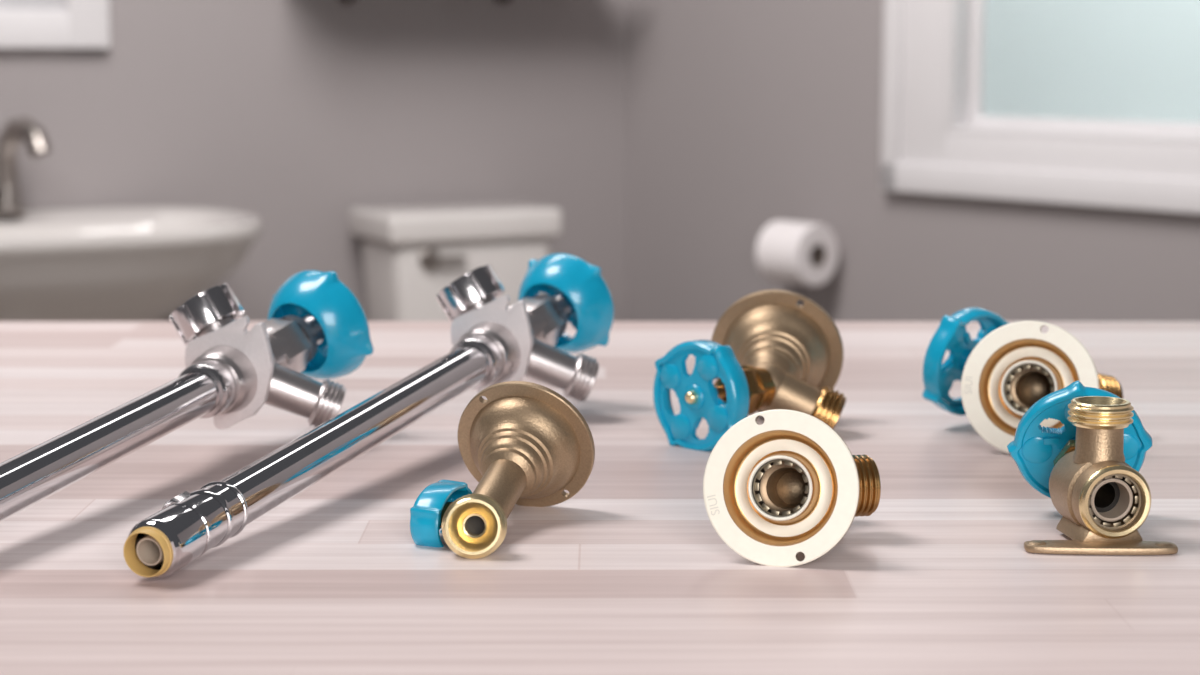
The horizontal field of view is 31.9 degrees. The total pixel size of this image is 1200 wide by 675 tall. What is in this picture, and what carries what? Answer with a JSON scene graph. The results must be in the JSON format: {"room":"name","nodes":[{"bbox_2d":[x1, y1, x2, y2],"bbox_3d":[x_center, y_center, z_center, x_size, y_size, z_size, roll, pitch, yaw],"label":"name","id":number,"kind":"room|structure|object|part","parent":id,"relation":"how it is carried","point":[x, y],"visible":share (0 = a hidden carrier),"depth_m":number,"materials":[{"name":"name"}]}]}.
{"room":"bathroom","nodes":[
{"label":"bathroom","id":0,"kind":"room"},
{"bbox_2d":[0,0,624,320],"bbox_3d":[-1.439,-0.435,3.511,3.480,2.000,0.100,-4,9,-28],"label":"wall","id":1,"kind":"structure","parent":0,"point":[295,116],"depth_m":3.96,"materials":[{"name":"grey paint"}]},
{"bbox_2d":[0,0,109,47],"bbox_3d":[-1.093,-0.805,3.572,0.500,0.620,0.025,-4,9,-28],"label":"wall frame","id":2,"kind":"object","parent":1,"relation":"attached to","point":[23,23],"visible":1,"depth_m":3.67,"materials":[{"name":"white paint"}]},
{"bbox_3d":[-1.096,-0.806,3.579,0.358,0.496,0.008,-4,9,-28],"label":"inset panel","id":3,"kind":"part","parent":2,"relation":"part of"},
{"bbox_2d":[341,0,509,2],"bbox_3d":[-0.267,-0.664,3.936,0.637,0.077,0.199,-4,9,-28],"label":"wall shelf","id":4,"kind":"object","parent":1,"relation":"attached to","point":[346,1],"visible":1,"depth_m":3.84,"materials":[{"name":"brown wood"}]},
{"bbox_2d":[625,0,1199,320],"bbox_3d":[1.113,-0.370,3.054,0.100,2.000,3.200,-7,10,-39],"label":"wall","id":5,"kind":"structure","parent":0,"point":[742,117],"depth_m":3.84,"materials":[{"name":"grey paint"}]},
{"bbox_2d":[811,251,819,258],"bbox_3d":[0.370,-0.159,3.839,0.084,0.044,0.148,-7,10,-39],"label":"toilet roll holder","id":6,"kind":"object","parent":5,"relation":"attached to","point":[813,254],"visible":0.06,"depth_m":3.76,"materials":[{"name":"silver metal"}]},
{"bbox_2d":[756,220,837,285],"bbox_3d":[0.356,-0.153,3.800,0.112,0.112,0.106,-7,10,-39],"label":"toilet roll","id":7,"kind":"object","parent":6,"relation":"hanging from","point":[783,248],"visible":1,"depth_m":3.77,"materials":[{"name":"white paper"}]},
{"bbox_2d":[880,0,1199,213],"bbox_3d":[0.893,-0.669,3.236,0.103,0.944,1.130,-7,10,-39],"label":"window","id":8,"kind":"structure","parent":5,"relation":"in","point":[1072,102],"depth_m":3.46,"materials":[{"name":"white paint"}]},
{"bbox_3d":[0.910,-0.663,3.251,0.030,0.700,0.828,-7,10,-39],"label":"sash","id":9,"kind":"part","parent":8,"relation":"part of","materials":[{"name":"glass"}]},
{"bbox_3d":[0.910,-0.663,3.251,0.006,0.680,0.810,-7,10,-39],"label":"pane","id":10,"kind":"part","parent":8,"relation":"part of","materials":[{"name":"clear glass"}]},
{"bbox_3d":[0.000,0.767,2.331,9.000,0.050,9.000,0,8,0],"label":"floor","id":11,"kind":"structure","parent":0,"visible":0},
{"bbox_2d":[0,207,262,320],"bbox_3d":[-0.911,0.186,3.526,0.686,0.764,0.515,-4,9,-27],"label":"pedestal sink","id":12,"kind":"object","parent":11,"relation":"on","point":[107,263],"visible":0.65,"depth_m":3.35,"materials":[{"name":"white ceramic"}]},
{"bbox_2d":[0,117,51,213],"bbox_3d":[-1.019,-0.296,3.610,0.180,0.166,0.091,1,8,8],"label":"faucet","id":13,"kind":"object","parent":12,"relation":"on","point":[37,144],"visible":1,"depth_m":3.60,"materials":[{"name":"silver metal"}]},
{"bbox_3d":[-0.990,-0.314,3.598,0.128,0.126,0.040,6,10,34],"label":"spout","id":14,"kind":"part","parent":13,"relation":"part of","materials":[{"name":"silver metal"}]},
{"bbox_2d":[349,201,561,320],"bbox_3d":[-0.167,0.153,3.814,0.376,0.750,0.666,-4,9,-28],"label":"toilet","id":15,"kind":"object","parent":11,"relation":"on","point":[410,253],"visible":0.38,"depth_m":3.88,"materials":[{"name":"white ceramic"}]},
{"bbox_3d":[-0.287,-0.144,3.848,0.087,0.040,0.021,-4,9,-28],"label":"flush lever","id":16,"kind":"part","parent":15,"relation":"part of","materials":[{"name":"silver metal"}]},
{"bbox_3d":[-0.272,-0.217,3.963,0.352,0.058,0.215,-4,9,-28],"label":"tank lid","id":17,"kind":"part","parent":15,"relation":"part of","materials":[{"name":"white ceramic"}]},
{"bbox_3d":[-0.272,-0.025,3.990,0.322,0.334,0.183,-4,9,-28],"label":"tank","id":18,"kind":"part","parent":15,"relation":"part of","materials":[{"name":"white ceramic"}]},
{"bbox_2d":[0,321,1199,674],"bbox_3d":[0.000,0.490,1.080,2.600,0.850,1.162,0,8,0],"label":"tabletop","id":19,"kind":"object","parent":11,"relation":"on","point":[631,573],"visible":0.71,"depth_m":0.87,"materials":[{"name":"beige wood"}]},
{"bbox_2d":[0,270,373,521],"bbox_3d":[-0.240,0.035,0.942,0.089,0.088,0.468,3,9,22],"label":"frost free sillcock","id":20,"kind":"object","parent":19,"relation":"on","point":[231,371],"visible":0.99,"depth_m":1.07,"materials":[{"name":"silver metal"}]},
{"bbox_3d":[-0.189,0.018,1.073,0.048,0.060,0.009,3,8,18],"label":"wall plate","id":21,"kind":"part","parent":20,"relation":"part of","materials":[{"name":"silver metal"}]},
{"bbox_2d":[307,379,345,427],"bbox_3d":[-0.143,0.035,1.096,0.021,0.028,0.027,0,8,0],"label":"outlet","id":22,"kind":"object","parent":20,"relation":"attached to","point":[325,399],"depth_m":1.09,"materials":[{"name":"silver metal"}]},
{"bbox_2d":[123,253,613,577],"bbox_3d":[-0.113,0.021,1.032,0.088,0.088,0.457,4,9,24],"label":"frost free sillcock","id":23,"kind":"object","parent":19,"relation":"on","point":[493,342],"visible":0.99,"depth_m":1.08,"materials":[{"name":"silver metal"}]},
{"bbox_3d":[-0.059,0.005,1.156,0.047,0.060,0.009,3,9,21],"label":"wall plate","id":24,"kind":"part","parent":23,"relation":"part of","materials":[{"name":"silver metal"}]},
{"bbox_2d":[562,353,598,401],"bbox_3d":[-0.011,0.023,1.178,0.021,0.028,0.027,0,8,0],"label":"outlet","id":25,"kind":"object","parent":23,"relation":"attached to","point":[579,373],"depth_m":1.17,"materials":[{"name":"silver metal"}]},
{"bbox_2d":[410,381,594,558],"bbox_3d":[-0.050,0.056,0.912,0.064,0.066,0.108,4,9,24],"label":"brass sillcock","id":26,"kind":"object","parent":19,"relation":"on","point":[526,444],"visible":1,"depth_m":0.93,"materials":[{"name":"brown metal"}]},
{"bbox_2d":[442,494,506,558],"bbox_3d":[-0.052,0.078,0.869,0.027,0.027,0.018,0,8,0],"label":"outlet","id":27,"kind":"object","parent":26,"relation":"attached to","point":[474,526],"depth_m":0.86,"materials":[{"name":"gold metal"}]},
{"bbox_2d":[653,290,845,451],"bbox_3d":[0.086,0.018,1.132,0.090,0.079,0.127,4,9,23],"label":"brass sillcock","id":28,"kind":"object","parent":19,"relation":"on","point":[768,350],"visible":0.91,"depth_m":1.12,"materials":[{"name":"brown metal"}]},
{"bbox_2d":[811,386,845,428],"bbox_3d":[0.120,0.042,1.133,0.025,0.032,0.032,0,8,0],"label":"outlet","id":29,"kind":"object","parent":28,"relation":"attached to","point":[827,405],"depth_m":1.12,"materials":[{"name":"gold metal"}]},
{"bbox_2d":[703,409,880,566],"bbox_3d":[0.086,0.056,0.890,0.064,0.063,0.093,3,8,18],"label":"brass sillcock","id":30,"kind":"object","parent":19,"relation":"on","point":[780,488],"visible":1,"depth_m":0.86,"materials":[{"name":"beige plastic"}]},
{"bbox_2d":[852,454,880,516],"bbox_3d":[0.109,0.064,0.899,0.016,0.026,0.026,-2,8,-13],"label":"outlet","id":31,"kind":"object","parent":30,"relation":"attached to","point":[869,477],"depth_m":0.89,"materials":[{"name":"gold metal"}]},
{"bbox_2d":[922,307,1122,452],"bbox_3d":[0.223,0.020,1.121,0.106,0.069,0.099,4,9,26],"label":"brass sillcock","id":32,"kind":"object","parent":19,"relation":"on","point":[1007,368],"visible":0.86,"depth_m":1.09,"materials":[{"name":"beige plastic"}]},
{"bbox_2d":[1097,373,1122,398],"bbox_3d":[0.267,0.034,1.125,0.020,0.030,0.029,-2,8,-16],"label":"outlet","id":33,"kind":"object","parent":32,"relation":"attached to","point":[1109,383],"depth_m":1.12,"materials":[{"name":"gold metal"}]},
{"bbox_2d":[1007,381,1177,554],"bbox_3d":[0.211,0.053,0.906,0.068,0.063,0.086,0,8,0],"label":"bib","id":34,"kind":"object","parent":19,"relation":"on","point":[1089,467],"visible":1,"depth_m":0.89,"materials":[{"name":"gold metal"}]},
{"bbox_2d":[1067,396,1133,429],"bbox_3d":[0.212,0.035,0.891,0.027,0.016,0.027,0,8,0],"label":"outlet","id":35,"kind":"object","parent":34,"relation":"attached to","point":[1086,412],"depth_m":0.88,"materials":[{"name":"gold metal"}]},
{"bbox_3d":[0.209,0.087,0.875,0.063,0.004,0.015,0,8,0],"label":"foot plate","id":36,"kind":"part","parent":34,"relation":"part of","materials":[{"name":"gold metal"}]}
]}

